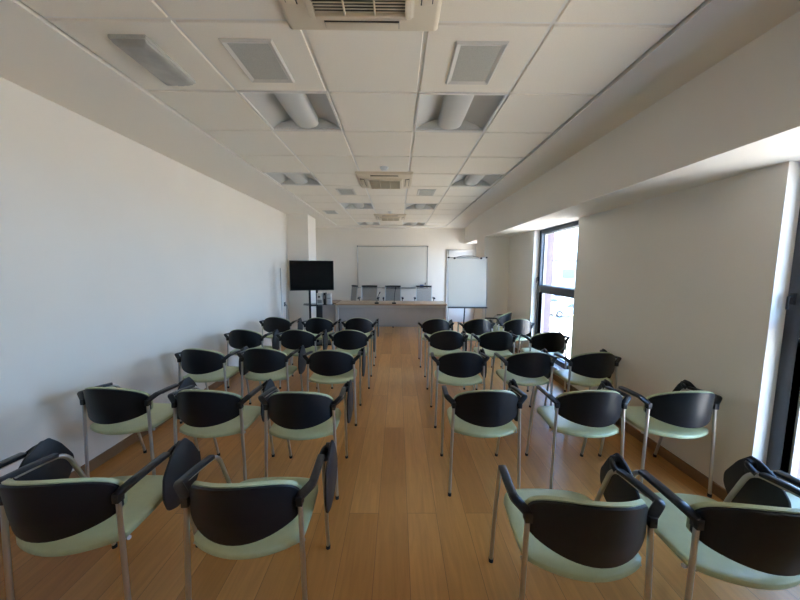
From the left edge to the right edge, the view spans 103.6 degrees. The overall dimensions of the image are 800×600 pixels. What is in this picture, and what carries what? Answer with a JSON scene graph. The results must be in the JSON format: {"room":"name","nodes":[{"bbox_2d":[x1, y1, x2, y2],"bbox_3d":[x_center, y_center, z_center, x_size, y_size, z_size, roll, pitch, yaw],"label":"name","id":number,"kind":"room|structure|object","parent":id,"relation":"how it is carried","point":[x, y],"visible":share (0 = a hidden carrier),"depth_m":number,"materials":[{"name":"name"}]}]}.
{"room":"lecture hall","nodes":[
{"label":"lecture hall","id":0,"kind":"room"},
{"bbox_2d":[0,77,289,475],"bbox_3d":[-2.552,-0.263,3.999,0.200,3.100,10.950,0,6,0],"label":"wall","id":1,"kind":"structure","parent":0,"point":[119,257],"depth_m":2.57,"materials":[{"name":"paint"}]},
{"bbox_2d":[0,344,281,531],"bbox_3d":[-2.442,1.256,3.000,0.015,0.085,8.250,0,6,0],"label":"baseboard","id":2,"kind":"structure","parent":1,"relation":"attached to","point":[111,452],"depth_m":2.69,"materials":[{"name":"brown wood"}]},
{"bbox_2d":[280,268,282,317],"bbox_3d":[-2.470,0.090,6.585,0.010,1.500,0.040,0,6,0],"label":"duct","id":3,"kind":"object","parent":1,"relation":"attached to","point":[280,268],"visible":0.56,"depth_m":6.54,"materials":[{"name":"white paint"}]},
{"bbox_2d":[286,214,315,330],"bbox_3d":[-2.246,-0.530,7.287,0.465,2.763,0.640,0,6,0],"label":"column","id":4,"kind":"structure","parent":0,"point":[301,229],"depth_m":6.97,"materials":[{"name":"paint"}]},
{"bbox_2d":[316,228,476,302],"bbox_3d":[-0.009,-0.802,9.367,5.370,3.100,0.200,0,6,0],"label":"wall","id":5,"kind":"structure","parent":0,"point":[337,245],"depth_m":9.19,"materials":[{"name":"paint"}]},
{"bbox_2d":[357,246,427,287],"bbox_3d":[-0.217,-0.959,9.204,2.076,1.241,0.090,0,6,0],"label":"whiteboard","id":6,"kind":"object","parent":5,"relation":"attached to","point":[404,266],"visible":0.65,"depth_m":9.22,"materials":[{"name":"white plastic"}]},
{"bbox_2d":[446,249,475,321],"bbox_3d":[1.790,-0.405,9.277,0.850,2.147,0.089,0,6,0],"label":"door","id":7,"kind":"structure","parent":5,"relation":"in","point":[456,314],"depth_m":9.36,"materials":[{"name":"white paint"}]},
{"bbox_2d":[0,0,799,227],"bbox_3d":[-0.236,-1.564,3.884,4.420,0.030,10.550,0,6,0],"label":"ceiling","id":8,"kind":"structure","parent":0,"point":[572,72],"depth_m":1.93,"materials":[{"name":"tile"}]},
{"bbox_2d":[107,34,195,85],"bbox_3d":[-1.367,-1.326,1.771,0.192,0.046,0.401,0,6,0],"label":"emergency light","id":9,"kind":"object","parent":8,"relation":"attached to","point":[139,47],"visible":1,"depth_m":1.69,"materials":[{"name":"grey plastic"}]},
{"bbox_2d":[218,38,294,82],"bbox_3d":[-0.789,-1.341,1.781,0.270,0.013,0.370,0,6,0],"label":"air vent","id":10,"kind":"object","parent":8,"relation":"attached to","point":[260,60],"visible":1,"depth_m":1.75,"materials":[{"name":"grey metal"}]},
{"bbox_2d":[227,43,288,79],"bbox_3d":[-0.789,-1.344,1.781,0.210,0.006,0.310,0,6,0],"label":"grille","id":11,"kind":"object","parent":10,"relation":"attached to","point":[259,61],"depth_m":1.76,"materials":[{"name":"grey metal"}]},
{"bbox_2d":[237,90,342,130],"bbox_3d":[-0.781,-1.458,2.372,0.596,0.108,0.596,0,6,0],"label":"ceiling light","id":12,"kind":"object","parent":8,"relation":"attached to","point":[280,110],"visible":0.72,"depth_m":2.40,"materials":[{"name":"white metal"}]},
{"bbox_2d":[262,172,321,185],"bbox_3d":[-1.395,-1.645,4.158,0.596,0.108,0.596,0,6,0],"label":"ceiling light","id":13,"kind":"object","parent":8,"relation":"attached to","point":[282,178],"visible":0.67,"depth_m":4.27,"materials":[{"name":"grey metal"}]},
{"bbox_2d":[322,210,338,213],"bbox_3d":[-1.454,-1.839,6.600,0.270,0.013,0.370,0,6,0],"label":"ceiling speaker","id":14,"kind":"object","parent":8,"relation":"attached to","point":[324,211],"visible":1,"depth_m":6.58,"materials":[{"name":"grey metal"}]},
{"bbox_2d":[325,211,336,213],"bbox_3d":[-1.454,-1.842,6.600,0.210,0.006,0.310,0,6,0],"label":"grille","id":15,"kind":"object","parent":14,"relation":"attached to","point":[327,212],"depth_m":6.62,"materials":[{"name":"grey metal"}]},
{"bbox_2d":[336,189,356,194],"bbox_3d":[-0.820,-1.652,4.815,0.270,0.013,0.370,0,6,0],"label":"ceiling speaker","id":16,"kind":"object","parent":8,"relation":"attached to","point":[340,191],"visible":1,"depth_m":4.79,"materials":[{"name":"grey metal"}]},
{"bbox_2d":[338,190,353,193],"bbox_3d":[-0.820,-1.656,4.815,0.210,0.006,0.310,0,6,0],"label":"grille","id":17,"kind":"object","parent":16,"relation":"attached to","point":[339,191],"depth_m":4.79,"materials":[{"name":"grey metal"}]},
{"bbox_2d":[339,203,373,208],"bbox_3d":[-0.809,-1.826,5.953,0.596,0.108,0.596,0,6,0],"label":"ceiling light","id":18,"kind":"object","parent":8,"relation":"attached to","point":[344,205],"visible":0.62,"depth_m":6.15,"materials":[{"name":"grey metal"}]},
{"bbox_2d":[278,0,441,30],"bbox_3d":[-0.172,-1.245,1.167,0.710,0.071,0.710,0,6,0],"label":"air conditioner","id":19,"kind":"object","parent":8,"relation":"attached to","point":[355,15],"visible":1,"depth_m":1.37,"materials":[{"name":"beige plastic"}]},
{"bbox_2d":[311,0,404,12],"bbox_3d":[-0.172,-1.221,1.170,0.390,0.010,0.387,0,6,0],"label":"grille","id":20,"kind":"object","parent":19,"relation":"attached to","point":[317,6],"depth_m":1.33,"materials":[{"name":"beige plastic"}]},
{"bbox_2d":[356,222,379,224],"bbox_3d":[-0.828,-2.071,8.341,0.596,0.108,0.596,0,6,0],"label":"ceiling light","id":21,"kind":"object","parent":8,"relation":"attached to","point":[358,223],"visible":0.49,"depth_m":8.58,"materials":[{"name":"grey"}]},
{"bbox_2d":[355,171,412,188],"bbox_3d":[-0.195,-1.552,4.157,0.710,0.071,0.710,0,6,0],"label":"air conditioner","id":22,"kind":"object","parent":8,"relation":"attached to","point":[367,179],"visible":1,"depth_m":3.95,"materials":[{"name":"grey plastic"}]},
{"bbox_2d":[369,181,399,187],"bbox_3d":[-0.195,-1.528,4.159,0.390,0.010,0.387,0,6,0],"label":"grille","id":23,"kind":"object","parent":22,"relation":"attached to","point":[372,184],"depth_m":4.16,"materials":[{"name":"beige plastic"}]},
{"bbox_2d":[380,166,388,171],"bbox_3d":[-0.184,-1.515,3.643,0.104,0.041,0.104,0,6,0],"label":"smoke detector","id":24,"kind":"object","parent":8,"relation":"attached to","point":[383,168],"visible":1,"depth_m":3.61,"materials":[{"name":"white paint"}]},
{"bbox_2d":[374,214,405,220],"bbox_3d":[-0.218,-1.859,7.141,0.710,0.071,0.710,0,6,0],"label":"air conditioner","id":25,"kind":"object","parent":8,"relation":"attached to","point":[383,217],"visible":1,"depth_m":6.92,"materials":[{"name":"grey plastic"}]},
{"bbox_2d":[382,218,398,220],"bbox_3d":[-0.219,-1.835,7.143,0.390,0.010,0.387,0,6,0],"label":"grille","id":26,"kind":"object","parent":25,"relation":"attached to","point":[383,219],"depth_m":7.16,"materials":[{"name":"beige"}]},
{"bbox_2d":[403,222,425,225],"bbox_3d":[0.372,-2.067,8.351,0.596,0.108,0.596,0,6,0],"label":"ceiling light","id":27,"kind":"object","parent":8,"relation":"attached to","point":[404,223],"visible":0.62,"depth_m":8.62,"materials":[{"name":"grey"}]},
{"bbox_2d":[405,203,437,209],"bbox_3d":[0.391,-1.821,5.963,0.596,0.108,0.596,0,6,0],"label":"ceiling light","id":28,"kind":"object","parent":8,"relation":"attached to","point":[408,206],"visible":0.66,"depth_m":6.17,"materials":[{"name":"grey metal"}]},
{"bbox_2d":[417,189,435,195],"bbox_3d":[0.400,-1.647,4.825,0.270,0.013,0.370,0,6,0],"label":"ceiling speaker","id":29,"kind":"object","parent":8,"relation":"attached to","point":[421,192],"visible":1,"depth_m":4.82,"materials":[{"name":"grey metal"}]},
{"bbox_2d":[419,190,433,194],"bbox_3d":[0.400,-1.651,4.825,0.210,0.006,0.310,0,6,0],"label":"grille","id":30,"kind":"object","parent":29,"relation":"attached to","point":[421,192],"depth_m":4.82,"materials":[{"name":"grey metal"}]},
{"bbox_2d":[414,92,507,132],"bbox_3d":[0.419,-1.453,2.382,0.596,0.108,0.596,0,6,0],"label":"ceiling light","id":31,"kind":"object","parent":8,"relation":"attached to","point":[467,112],"visible":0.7,"depth_m":2.41,"materials":[{"name":"grey metal"}]},
{"bbox_2d":[445,41,508,84],"bbox_3d":[0.421,-1.336,1.791,0.270,0.013,0.370,0,6,0],"label":"air vent","id":32,"kind":"object","parent":8,"relation":"attached to","point":[472,62],"visible":1,"depth_m":1.76,"materials":[{"name":"grey metal"}]},
{"bbox_2d":[451,46,500,80],"bbox_3d":[0.421,-1.339,1.791,0.210,0.006,0.310,0,6,0],"label":"grille","id":33,"kind":"object","parent":32,"relation":"attached to","point":[470,63],"depth_m":1.77,"materials":[{"name":"grey metal"}]},
{"bbox_2d":[450,173,505,186],"bbox_3d":[1.005,-1.635,4.178,0.596,0.108,0.596,0,6,0],"label":"ceiling light","id":34,"kind":"object","parent":8,"relation":"attached to","point":[460,180],"visible":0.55,"depth_m":4.31,"materials":[{"name":"grey metal"}]},
{"bbox_2d":[0,322,799,599],"bbox_3d":[-0.052,1.240,4.173,5.015,0.100,10.750,0,6,0],"label":"floor","id":35,"kind":"structure","parent":0,"point":[396,532],"depth_m":2.04,"materials":[{"name":"brown wood"}]},
{"bbox_2d":[0,438,73,480],"bbox_3d":[-2.079,1.045,1.471,0.598,0.820,0.620,0,6,-2],"label":"chair","id":36,"kind":"object","parent":35,"relation":"on","point":[61,468],"visible":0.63,"depth_m":1.58,"materials":[{"name":"black plastic"}]},
{"bbox_2d":[0,438,200,599],"bbox_3d":[-1.392,1.047,1.482,0.598,0.820,0.620,0,6,-1],"label":"chair","id":37,"kind":"object","parent":35,"relation":"on","point":[70,516],"visible":0.95,"depth_m":1.29,"materials":[{"name":"black plastic"}]},
{"bbox_2d":[1,477,127,506],"bbox_3d":[-1.391,0.796,1.246,0.452,0.272,0.179,0,6,-1],"label":"cushion","id":38,"kind":"object","parent":37,"relation":"on","point":[92,491],"depth_m":1.20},
{"bbox_2d":[77,377,199,477],"bbox_3d":[-1.980,0.951,2.392,0.598,0.820,0.620,0,6,2],"label":"chair","id":39,"kind":"object","parent":35,"relation":"on","point":[118,410],"visible":0.94,"depth_m":2.19,"materials":[{"name":"black plastic"}]},
{"bbox_2d":[85,387,152,414],"bbox_3d":[-1.990,0.699,2.157,0.452,0.272,0.179,0,6,2],"label":"cushion","id":40,"kind":"object","parent":39,"relation":"on","point":[98,400],"depth_m":2.10,"materials":[{"name":"green fabric"}]},
{"bbox_2d":[175,346,250,423],"bbox_3d":[-2.003,0.849,3.382,0.598,0.820,0.620,0,6,2],"label":"chair","id":41,"kind":"object","parent":35,"relation":"on","point":[202,365],"visible":0.88,"depth_m":3.16,"materials":[{"name":"black plastic"}]},
{"bbox_2d":[184,348,225,365],"bbox_3d":[-2.013,0.598,3.146,0.452,0.272,0.179,0,6,2],"label":"cushion","id":42,"kind":"object","parent":41,"relation":"on","point":[192,356],"depth_m":3.08,"materials":[{"name":"black plastic"}]},
{"bbox_2d":[167,379,276,480],"bbox_3d":[-1.317,0.958,2.358,0.598,0.820,0.620,0,6,1],"label":"chair","id":43,"kind":"object","parent":35,"relation":"on","point":[213,414],"visible":0.92,"depth_m":2.15,"materials":[{"name":"black plastic"}]},
{"bbox_2d":[178,389,243,410],"bbox_3d":[-1.325,0.706,2.122,0.452,0.272,0.179,0,6,1],"label":"cushion","id":44,"kind":"object","parent":43,"relation":"on","point":[188,399],"depth_m":2.06,"materials":[{"name":"green fabric"}]},
{"bbox_2d":[224,329,278,387],"bbox_3d":[-2.035,0.751,4.336,0.598,0.820,0.620,0,6,2],"label":"chair","id":45,"kind":"object","parent":35,"relation":"on","point":[237,339],"visible":0.73,"depth_m":4.09,"materials":[{"name":"black plastic"}]},
{"bbox_2d":[232,329,263,342],"bbox_3d":[-2.045,0.499,4.101,0.452,0.272,0.179,0,6,2],"label":"cushion","id":46,"kind":"object","parent":45,"relation":"on","point":[238,335],"depth_m":4.04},
{"bbox_2d":[173,440,337,599],"bbox_3d":[-0.637,1.052,1.473,0.598,0.820,0.620,0,6,-1],"label":"chair","id":47,"kind":"object","parent":35,"relation":"on","point":[253,518],"visible":1,"depth_m":1.26,"materials":[{"name":"black plastic"}]},
{"bbox_2d":[191,480,301,488],"bbox_3d":[-0.638,0.800,1.238,0.452,0.272,0.179,0,6,-1],"label":"cushion","id":48,"kind":"object","parent":47,"relation":"on","point":[273,484],"depth_m":1.18,"materials":[{"name":"green fabric"}]},
{"bbox_2d":[237,345,305,397],"bbox_3d":[-1.387,0.848,3.422,0.598,0.820,0.620,0,6,1],"label":"chair","id":49,"kind":"object","parent":35,"relation":"on","point":[263,364],"visible":0.97,"depth_m":3.21,"materials":[{"name":"black plastic"}]},
{"bbox_2d":[246,348,286,355],"bbox_3d":[-1.393,0.597,3.186,0.452,0.272,0.179,0,6,1],"label":"cushion","id":50,"kind":"object","parent":49,"relation":"on","point":[252,351],"depth_m":3.11,"materials":[{"name":"green fabric"}]},
{"bbox_2d":[259,317,302,364],"bbox_3d":[-2.021,0.646,5.351,0.598,0.820,0.620,0,6,0],"label":"chair","id":51,"kind":"object","parent":35,"relation":"on","point":[270,324],"visible":0.7,"depth_m":5.10,"materials":[{"name":"black plastic"}]},
{"bbox_2d":[276,329,327,388],"bbox_3d":[-1.343,0.755,4.332,0.598,0.820,0.620,0,6,0],"label":"chair","id":52,"kind":"object","parent":35,"relation":"on","point":[293,339],"visible":0.87,"depth_m":4.10,"materials":[{"name":"black plastic"}]},
{"bbox_2d":[258,380,353,499],"bbox_3d":[-0.679,0.963,2.336,0.598,0.820,0.620,0,6,0],"label":"chair","id":53,"kind":"object","parent":35,"relation":"on","point":[295,415],"visible":0.99,"depth_m":2.12,"materials":[{"name":"black plastic"}]},
{"bbox_2d":[271,391,333,400],"bbox_3d":[-0.682,0.712,2.101,0.452,0.272,0.179,0,6,0],"label":"cushion","id":54,"kind":"object","parent":53,"relation":"on","point":[284,395],"depth_m":2.02,"materials":[{"name":"green fabric"}]},
{"bbox_2d":[303,290,333,345],"bbox_3d":[-1.781,0.152,6.604,0.740,1.550,0.480,-1,6,-15],"label":"stand","id":55,"kind":"object","parent":35,"relation":"on","point":[319,309],"visible":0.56,"depth_m":6.58,"materials":[{"name":"black metal"}]},
{"bbox_2d":[289,260,333,290],"bbox_3d":[-1.803,-0.501,6.453,0.870,0.610,0.043,-1,6,-15],"label":"television","id":56,"kind":"object","parent":55,"relation":"attached to","point":[304,275],"visible":1,"depth_m":6.43,"materials":[{"name":"black plastic"}]},
{"bbox_2d":[303,303,333,305],"bbox_3d":[-1.708,0.085,6.597,0.600,0.010,0.360,-1,6,-15],"label":"shelf","id":57,"kind":"object","parent":55,"relation":"attached to","point":[308,304],"depth_m":6.54,"materials":[{"name":"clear glass"}]},
{"bbox_2d":[317,293,323,304],"bbox_3d":[-1.649,-0.030,6.516,0.120,0.235,0.144,0,6,0],"label":"loudspeaker","id":58,"kind":"object","parent":55,"relation":"on","point":[320,299],"visible":0.97,"depth_m":6.45,"materials":[{"name":"grey plastic"}]},
{"bbox_2d":[323,292,326,304],"bbox_3d":[-1.549,-0.032,6.518,0.040,0.240,0.142,0,6,0],"label":"ring binder","id":59,"kind":"object","parent":55,"relation":"on","point":[325,293],"visible":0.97,"depth_m":6.46,"materials":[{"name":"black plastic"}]},
{"bbox_2d":[326,293,331,304],"bbox_3d":[-1.464,-0.022,6.519,0.090,0.220,0.143,0,6,0],"label":"file box","id":60,"kind":"object","parent":55,"relation":"on","point":[329,295],"visible":1,"depth_m":6.45,"materials":[{"name":"grey plastic"}]},
{"bbox_2d":[301,317,342,349],"bbox_3d":[-1.311,0.655,5.298,0.598,0.820,0.620,0,6,0],"label":"chair","id":61,"kind":"object","parent":35,"relation":"on","point":[316,325],"visible":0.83,"depth_m":5.04,"materials":[{"name":"black plastic"}]},
{"bbox_2d":[322,300,341,331],"bbox_3d":[-1.784,0.405,8.110,0.450,0.740,0.700,0,6,0],"label":"side table","id":62,"kind":"object","parent":35,"relation":"on","point":[329,311],"visible":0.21,"depth_m":7.81,"materials":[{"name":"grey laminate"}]},
{"bbox_2d":[302,347,365,425],"bbox_3d":[-0.690,0.858,3.353,0.598,0.820,0.620,0,6,0],"label":"chair","id":63,"kind":"object","parent":35,"relation":"on","point":[328,366],"visible":0.95,"depth_m":3.14,"materials":[{"name":"black plastic"}]},
{"bbox_2d":[310,350,353,357],"bbox_3d":[-0.693,0.607,3.117,0.452,0.272,0.179,0,6,0],"label":"cushion","id":64,"kind":"object","parent":63,"relation":"on","point":[321,353],"depth_m":3.04,"materials":[{"name":"green fabric"}]},
{"bbox_2d":[328,329,375,388],"bbox_3d":[-0.653,0.757,4.338,0.598,0.820,0.620,0,6,0],"label":"chair","id":65,"kind":"object","parent":35,"relation":"on","point":[351,342],"visible":0.92,"depth_m":4.10,"materials":[{"name":"black plastic"}]},
{"bbox_2d":[350,285,357,300],"bbox_3d":[-1.495,0.145,8.850,0.612,1.106,0.572,-3,7,-28],"label":"office chair","id":66,"kind":"object","parent":35,"relation":"on","point":[354,288],"visible":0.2,"depth_m":9.01,"materials":[{"name":"grey fabric"}]},
{"bbox_2d":[341,318,378,365],"bbox_3d":[-0.666,0.657,5.313,0.598,0.820,0.620,0,6,0],"label":"chair","id":67,"kind":"object","parent":35,"relation":"on","point":[364,325],"visible":0.7,"depth_m":5.06,"materials":[{"name":"black plastic"}]},
{"bbox_2d":[357,285,379,300],"bbox_3d":[-0.873,0.162,8.715,0.580,1.106,0.612,0,6,2],"label":"office chair","id":68,"kind":"object","parent":35,"relation":"on","point":[369,292],"visible":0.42,"depth_m":8.93,"materials":[{"name":"grey fabric"}]},
{"bbox_2d":[335,301,446,331],"bbox_3d":[-0.207,0.429,7.944,2.680,0.740,0.820,0,6,0],"label":"conference table","id":69,"kind":"object","parent":35,"relation":"on","point":[402,313],"visible":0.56,"depth_m":7.59,"materials":[{"name":"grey wood"}]},
{"bbox_2d":[383,285,403,327],"bbox_3d":[-0.193,0.165,8.720,0.580,1.106,0.612,0,6,-2],"label":"office chair","id":70,"kind":"object","parent":35,"relation":"on","point":[390,290],"visible":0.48,"depth_m":8.93,"materials":[{"name":"black plastic"}]},
{"bbox_2d":[414,286,434,300],"bbox_3d":[0.677,0.168,8.727,0.580,1.106,0.612,0,6,0],"label":"office chair","id":71,"kind":"object","parent":35,"relation":"on","point":[423,293],"visible":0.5,"depth_m":8.94,"materials":[{"name":"grey fabric"}]},
{"bbox_2d":[418,319,453,367],"bbox_3d":[0.585,0.669,5.253,0.598,0.820,0.620,0,6,0],"label":"chair","id":72,"kind":"object","parent":35,"relation":"on","point":[431,326],"visible":0.77,"depth_m":5.01,"materials":[{"name":"black plastic"}]},
{"bbox_2d":[424,330,468,389],"bbox_3d":[0.617,0.765,4.329,0.598,0.820,0.620,0,6,0],"label":"chair","id":73,"kind":"object","parent":35,"relation":"on","point":[446,341],"visible":0.96,"depth_m":4.10,"materials":[{"name":"black plastic"}]},
{"bbox_2d":[430,348,489,427],"bbox_3d":[0.610,0.868,3.324,0.598,0.820,0.620,0,6,0],"label":"chair","id":74,"kind":"object","parent":35,"relation":"on","point":[459,368],"visible":0.99,"depth_m":3.10,"materials":[{"name":"black plastic"}]},
{"bbox_2d":[438,351,478,359],"bbox_3d":[0.607,0.616,3.088,0.452,0.272,0.179,0,6,0],"label":"cushion","id":75,"kind":"object","parent":74,"relation":"on","point":[459,355],"depth_m":3.01,"materials":[{"name":"green fabric"}]},
{"bbox_2d":[447,255,487,323],"bbox_3d":[1.319,0.042,6.346,0.823,1.856,0.448,0,6,0],"label":"easel","id":76,"kind":"object","parent":35,"relation":"on","point":[467,274],"visible":0.94,"depth_m":6.18,"materials":[{"name":"white plastic"}]},
{"bbox_2d":[447,307,486,307],"bbox_3d":[1.321,0.150,6.170,0.770,0.027,0.076,0,6,0],"label":"tray","id":77,"kind":"object","parent":76,"relation":"on","point":[447,307],"depth_m":6.13,"materials":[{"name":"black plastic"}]},
{"bbox_2d":[457,319,494,367],"bbox_3d":[1.255,0.672,5.259,0.598,0.820,0.620,0,6,0],"label":"chair","id":78,"kind":"object","parent":35,"relation":"on","point":[478,327],"visible":0.6,"depth_m":4.99,"materials":[{"name":"black plastic"}]},
{"bbox_2d":[440,379,526,496],"bbox_3d":[0.605,0.965,2.377,0.598,0.820,0.620,0,6,0],"label":"chair","id":79,"kind":"object","parent":35,"relation":"on","point":[475,413],"visible":0.98,"depth_m":2.16,"materials":[{"name":"black plastic"}]},
{"bbox_2d":[453,390,515,398],"bbox_3d":[0.603,0.714,2.141,0.452,0.272,0.179,0,6,0],"label":"cushion","id":80,"kind":"object","parent":79,"relation":"on","point":[475,394],"depth_m":2.06,"materials":[{"name":"green fabric"}]},
{"bbox_2d":[475,237,509,326],"bbox_3d":[1.982,-0.203,6.846,0.515,2.243,0.630,0,6,0],"label":"pillar","id":81,"kind":"structure","parent":35,"relation":"on","point":[497,249],"depth_m":6.51,"materials":[{"name":"paint"}]},
{"bbox_2d":[473,312,511,351],"bbox_3d":[1.782,0.606,5.930,0.620,0.820,0.586,5,8,39],"label":"chair","id":82,"kind":"object","parent":35,"relation":"on","point":[503,318],"visible":0.55,"depth_m":5.66,"materials":[{"name":"black plastic"}]},
{"bbox_2d":[470,330,517,389],"bbox_3d":[1.267,0.769,4.314,0.598,0.820,0.620,0,6,0],"label":"chair","id":83,"kind":"object","parent":35,"relation":"on","point":[492,342],"visible":0.91,"depth_m":4.07,"materials":[{"name":"black plastic"}]},
{"bbox_2d":[492,319,534,367],"bbox_3d":[1.905,0.674,5.274,0.598,0.820,0.620,0,6,0],"label":"chair","id":84,"kind":"object","parent":35,"relation":"on","point":[517,326],"visible":0.77,"depth_m":5.01,"materials":[{"name":"black plastic"}]},
{"bbox_2d":[490,348,556,427],"bbox_3d":[1.290,0.871,3.329,0.598,0.820,0.620,0,6,0],"label":"chair","id":85,"kind":"object","parent":35,"relation":"on","point":[532,368],"visible":0.95,"depth_m":3.11,"materials":[{"name":"black plastic"}]},
{"bbox_2d":[506,351,547,358],"bbox_3d":[1.287,0.619,3.094,0.452,0.272,0.179,0,6,0],"label":"cushion","id":86,"kind":"object","parent":85,"relation":"on","point":[532,354],"depth_m":3.01,"materials":[{"name":"green fabric"}]},
{"bbox_2d":[517,331,569,391],"bbox_3d":[1.928,0.777,4.270,0.598,0.820,0.620,0,6,0],"label":"chair","id":87,"kind":"object","parent":35,"relation":"on","point":[553,342],"visible":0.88,"depth_m":4.02,"materials":[{"name":"black plastic"}]},
{"bbox_2d":[529,332,561,349],"bbox_3d":[1.925,0.526,4.034,0.452,0.272,0.179,0,6,0],"label":"cushion","id":88,"kind":"object","parent":87,"relation":"on","point":[547,340],"depth_m":3.98,"materials":[{"name":"black plastic"}]},
{"bbox_2d":[489,453,664,599],"bbox_3d":[0.732,1.067,1.390,0.598,0.820,0.620,1,6,3],"label":"chair","id":89,"kind":"object","parent":35,"relation":"on","point":[568,534],"visible":1,"depth_m":1.18,"materials":[{"name":"black plastic"}]},
{"bbox_2d":[525,495,645,507],"bbox_3d":[0.718,0.816,1.155,0.452,0.272,0.179,1,6,3],"label":"cushion","id":90,"kind":"object","parent":89,"relation":"on","point":[537,501],"depth_m":1.11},
{"bbox_2d":[525,379,630,488],"bbox_3d":[1.334,0.968,2.383,0.598,0.820,0.620,0,6,1],"label":"chair","id":91,"kind":"object","parent":35,"relation":"on","point":[586,414],"visible":0.98,"depth_m":2.17,"materials":[{"name":"black plastic"}]},
{"bbox_2d":[554,390,619,414],"bbox_3d":[1.325,0.717,2.147,0.452,0.272,0.179,0,6,1],"label":"cushion","id":92,"kind":"object","parent":91,"relation":"on","point":[582,402],"depth_m":2.09,"materials":[{"name":"green fabric"}]},
{"bbox_2d":[544,349,621,424],"bbox_3d":[1.930,0.874,3.325,0.598,0.820,0.620,0,6,0],"label":"chair","id":93,"kind":"object","parent":35,"relation":"on","point":[586,369],"visible":0.93,"depth_m":3.10,"materials":[{"name":"black plastic"}]},
{"bbox_2d":[568,352,611,368],"bbox_3d":[1.927,0.623,3.089,0.452,0.272,0.179,0,6,0],"label":"cushion","id":94,"kind":"object","parent":93,"relation":"on","point":[593,360],"depth_m":3.03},
{"bbox_2d":[598,380,721,497],"bbox_3d":[1.965,0.972,2.378,0.598,0.820,0.620,0,6,1],"label":"chair","id":95,"kind":"object","parent":35,"relation":"on","point":[683,412],"visible":0.95,"depth_m":2.18,"materials":[{"name":"black plastic"}]},
{"bbox_2d":[643,391,713,412],"bbox_3d":[1.959,0.720,2.142,0.452,0.272,0.179,0,6,1],"label":"cushion","id":96,"kind":"object","parent":95,"relation":"on","point":[674,401],"depth_m":2.09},
{"bbox_2d":[632,456,799,599],"bbox_3d":[1.353,1.073,1.365,0.598,0.820,0.620,0,6,2],"label":"chair","id":97,"kind":"object","parent":35,"relation":"on","point":[752,540],"visible":0.93,"depth_m":1.17,"materials":[{"name":"black plastic"}]},
{"bbox_2d":[686,501,799,532],"bbox_3d":[1.343,0.821,1.130,0.452,0.272,0.179,0,6,2],"label":"cushion","id":98,"kind":"object","parent":97,"relation":"on","point":[712,517],"depth_m":1.10,"materials":[{"name":"green fabric"}]},
{"bbox_2d":[771,470,799,507],"bbox_3d":[1.965,1.075,1.375,0.598,0.820,0.620,0,6,0],"label":"chair","id":99,"kind":"object","parent":35,"relation":"on","point":[795,501],"visible":0.23,"depth_m":1.40,"materials":[{"name":"black plastic"}]},
{"bbox_2d":[465,11,799,243],"bbox_3d":[2.113,-1.409,3.918,0.720,0.757,10.550,0,6,0],"label":"beam","id":100,"kind":"structure","parent":0,"point":[740,115],"depth_m":2.00,"materials":[{"name":"paint"}]},
{"bbox_2d":[474,161,799,487],"bbox_3d":[2.363,0.124,4.078,0.205,2.363,10.550,0,6,0],"label":"wall","id":101,"kind":"structure","parent":0,"point":[692,284],"depth_m":2.40,"materials":[{"name":"paint"}]},
{"bbox_2d":[535,220,578,368],"bbox_3d":[2.374,-0.074,4.738,0.134,2.070,1.295,0,6,0],"label":"window","id":102,"kind":"structure","parent":101,"relation":"in","point":[542,289],"depth_m":5.22,"materials":[{"name":"metal"}]},
{"bbox_2d":[553,363,562,369],"bbox_3d":[2.352,0.961,4.845,0.209,0.020,1.293,0,6,0],"label":"trim","id":103,"kind":"structure","parent":101,"relation":"attached to","point":[555,366],"depth_m":4.57,"materials":[{"name":"white"}]},
{"bbox_2d":[515,347,731,501],"bbox_3d":[2.259,1.300,2.790,0.015,0.085,7.750,0,6,0],"label":"baseboard","id":104,"kind":"structure","parent":101,"relation":"attached to","point":[719,491],"depth_m":2.59,"materials":[{"name":"brown wood"}]},
{"bbox_2d":[766,209,799,491],"bbox_3d":[2.401,0.278,1.309,0.134,2.070,1.290,0,6,0],"label":"window","id":105,"kind":"structure","parent":101,"relation":"in","point":[783,454],"depth_m":1.93,"materials":[{"name":"metal"}]},
{"bbox_2d":[543,233,799,478],"bbox_3d":[2.530,1.250,4.195,0.140,6.100,10.550,0,6,0],"label":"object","id":106,"kind":"structure","parent":0,"point":[551,237],"depth_m":5.36,"materials":[{"name":"white"}]},
{"label":"outside","id":107,"kind":"structure","parent":0,"visible":0},
{"bbox_2d":[550,314,572,358],"bbox_3d":[46.100,2.316,25.732,87.360,0.200,170.000,0,6,0],"label":"street","id":108,"kind":"structure","parent":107,"point":[563,324],"depth_m":25.15,"materials":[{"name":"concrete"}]},
{"bbox_2d":[551,297,560,305],"bbox_3d":[16.706,0.380,35.355,4.085,1.398,1.720,0,6,-2],"label":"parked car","id":109,"kind":"object","parent":108,"relation":"on","point":[554,301],"visible":0.2,"depth_m":34.53,"materials":[{"name":"white paint"}]},
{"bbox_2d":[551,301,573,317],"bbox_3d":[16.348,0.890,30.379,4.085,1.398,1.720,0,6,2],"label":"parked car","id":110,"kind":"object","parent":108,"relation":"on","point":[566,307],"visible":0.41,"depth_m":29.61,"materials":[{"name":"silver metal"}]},
{"bbox_2d":[551,295,573,301],"bbox_3d":[20.279,-0.263,39.339,4.393,1.899,1.720,0,6,-5],"label":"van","id":111,"kind":"object","parent":108,"relation":"on","point":[560,298],"visible":0.1,"depth_m":38.50,"materials":[{"name":"white paint"}]},
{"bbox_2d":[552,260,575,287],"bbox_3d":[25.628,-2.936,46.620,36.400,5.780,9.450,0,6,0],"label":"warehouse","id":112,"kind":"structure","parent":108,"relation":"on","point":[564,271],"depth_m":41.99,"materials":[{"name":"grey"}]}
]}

